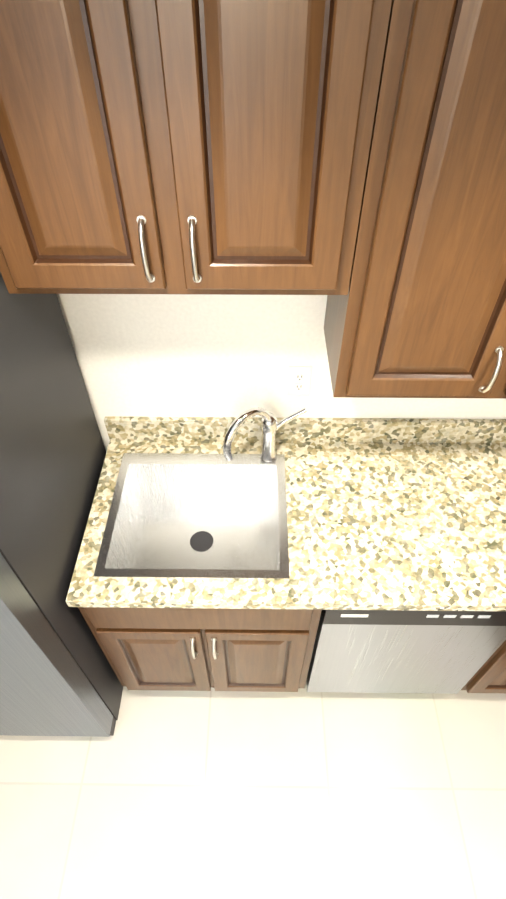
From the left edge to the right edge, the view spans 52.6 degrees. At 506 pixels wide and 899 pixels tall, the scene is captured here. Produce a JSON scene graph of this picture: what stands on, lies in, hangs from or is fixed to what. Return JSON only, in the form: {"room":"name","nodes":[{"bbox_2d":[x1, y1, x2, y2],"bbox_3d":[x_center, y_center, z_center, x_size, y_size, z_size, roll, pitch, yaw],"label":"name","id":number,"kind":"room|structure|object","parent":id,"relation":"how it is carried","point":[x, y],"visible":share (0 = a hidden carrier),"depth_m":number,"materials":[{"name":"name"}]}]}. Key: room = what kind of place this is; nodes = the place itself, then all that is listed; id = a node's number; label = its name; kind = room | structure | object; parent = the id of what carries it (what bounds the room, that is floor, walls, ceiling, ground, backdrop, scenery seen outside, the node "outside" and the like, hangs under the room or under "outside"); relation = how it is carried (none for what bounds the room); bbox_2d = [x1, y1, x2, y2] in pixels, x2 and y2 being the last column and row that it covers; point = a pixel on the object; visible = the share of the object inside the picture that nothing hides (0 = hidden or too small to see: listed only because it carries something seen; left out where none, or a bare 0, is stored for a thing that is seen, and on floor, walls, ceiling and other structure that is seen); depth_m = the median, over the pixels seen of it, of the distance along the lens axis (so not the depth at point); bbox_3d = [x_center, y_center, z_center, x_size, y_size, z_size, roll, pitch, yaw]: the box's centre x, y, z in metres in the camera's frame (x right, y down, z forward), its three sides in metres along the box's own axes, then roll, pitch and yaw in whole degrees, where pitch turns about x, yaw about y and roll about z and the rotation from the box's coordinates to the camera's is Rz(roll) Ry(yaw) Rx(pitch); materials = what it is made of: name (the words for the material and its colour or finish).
{"room":"kitchen","nodes":[
{"label":"kitchen","id":0,"kind":"room"},
{"bbox_2d":[0,684,505,898],"bbox_3d":[-0.569,2.502,0.779,4.600,0.060,5.400,0,47,0],"label":"floor","id":1,"kind":"structure","parent":0,"point":[302,793],"depth_m":1.86,"materials":[{"name":"tile"}]},
{"bbox_2d":[0,272,122,736],"bbox_3d":[-0.986,0.295,1.580,0.900,1.747,0.804,0,47,0],"label":"fridge","id":2,"kind":"object","parent":1,"relation":"on","point":[58,676],"visible":0.71,"depth_m":1.38,"materials":[{"name":"silver metal"}]},
{"bbox_2d":[78,607,321,691],"bbox_3d":[-0.155,0.516,1.968,0.723,0.873,0.652,0,47,0],"label":"base cabinet","id":3,"kind":"object","parent":1,"relation":"on","point":[207,649],"visible":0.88,"depth_m":1.68,"materials":[{"name":"brown wood"}]},
{"bbox_2d":[306,610,505,693],"bbox_3d":[0.510,0.520,1.967,0.598,0.869,0.590,0,47,0],"label":"dishwasher","id":4,"kind":"object","parent":1,"relation":"on","point":[397,651],"visible":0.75,"depth_m":1.69,"materials":[{"name":"silver metal"}]},
{"bbox_2d":[461,640,505,692],"bbox_3d":[1.233,0.527,1.957,0.841,0.873,0.652,0,47,0],"label":"base cabinet","id":5,"kind":"object","parent":1,"relation":"on","point":[489,676],"visible":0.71,"depth_m":1.87,"materials":[{"name":"brown wood"}]},
{"bbox_2d":[66,416,505,610],"bbox_3d":[0.569,0.174,1.594,2.168,0.135,0.638,0,47,0],"label":"countertop","id":6,"kind":"structure","parent":5,"relation":"on","point":[396,513],"depth_m":1.47,"materials":[{"name":"stone"}]},
{"bbox_2d":[93,453,288,578],"bbox_3d":[-0.173,0.250,1.686,0.559,0.180,0.475,0,47,0],"label":"sink","id":7,"kind":"object","parent":6,"relation":"in","point":[178,515],"visible":0.92,"depth_m":1.76,"materials":[{"name":"silver metal"}]},
{"bbox_2d":[223,407,306,462],"bbox_3d":[0.039,-0.032,1.642,0.264,0.264,0.149,0,47,0],"label":"faucet","id":8,"kind":"object","parent":6,"relation":"on","point":[270,426],"visible":1,"depth_m":1.62,"materials":[{"name":"silver metal"}]},
{"bbox_2d":[57,294,505,452],"bbox_3d":[-0.541,-0.295,1.651,4.600,2.440,0.100,0,47,0],"label":"wall","id":9,"kind":"structure","parent":0,"point":[178,355],"depth_m":1.59,"materials":[{"name":"paint"}]},
{"bbox_2d":[0,0,391,294],"bbox_3d":[-0.158,-0.683,0.881,0.717,0.778,0.358,0,47,0],"label":"upper cabinet","id":10,"kind":"object","parent":9,"relation":"attached to","point":[221,147],"visible":1,"depth_m":0.86,"materials":[{"name":"brown wood"}]},
{"bbox_2d":[287,366,311,394],"bbox_3d":[0.148,-0.218,1.640,0.072,0.116,0.009,0,47,0],"label":"electrical outlet","id":11,"kind":"object","parent":9,"relation":"attached to","point":[299,379],"visible":1,"depth_m":1.63,"materials":[{"name":"white plastic"}]},
{"bbox_2d":[324,0,505,397],"bbox_3d":[0.602,-0.580,0.980,0.797,1.065,0.358,0,47,0],"label":"upper cabinet","id":12,"kind":"object","parent":9,"relation":"attached to","point":[418,310],"visible":1,"depth_m":0.95,"materials":[{"name":"brown wood"}]}
]}

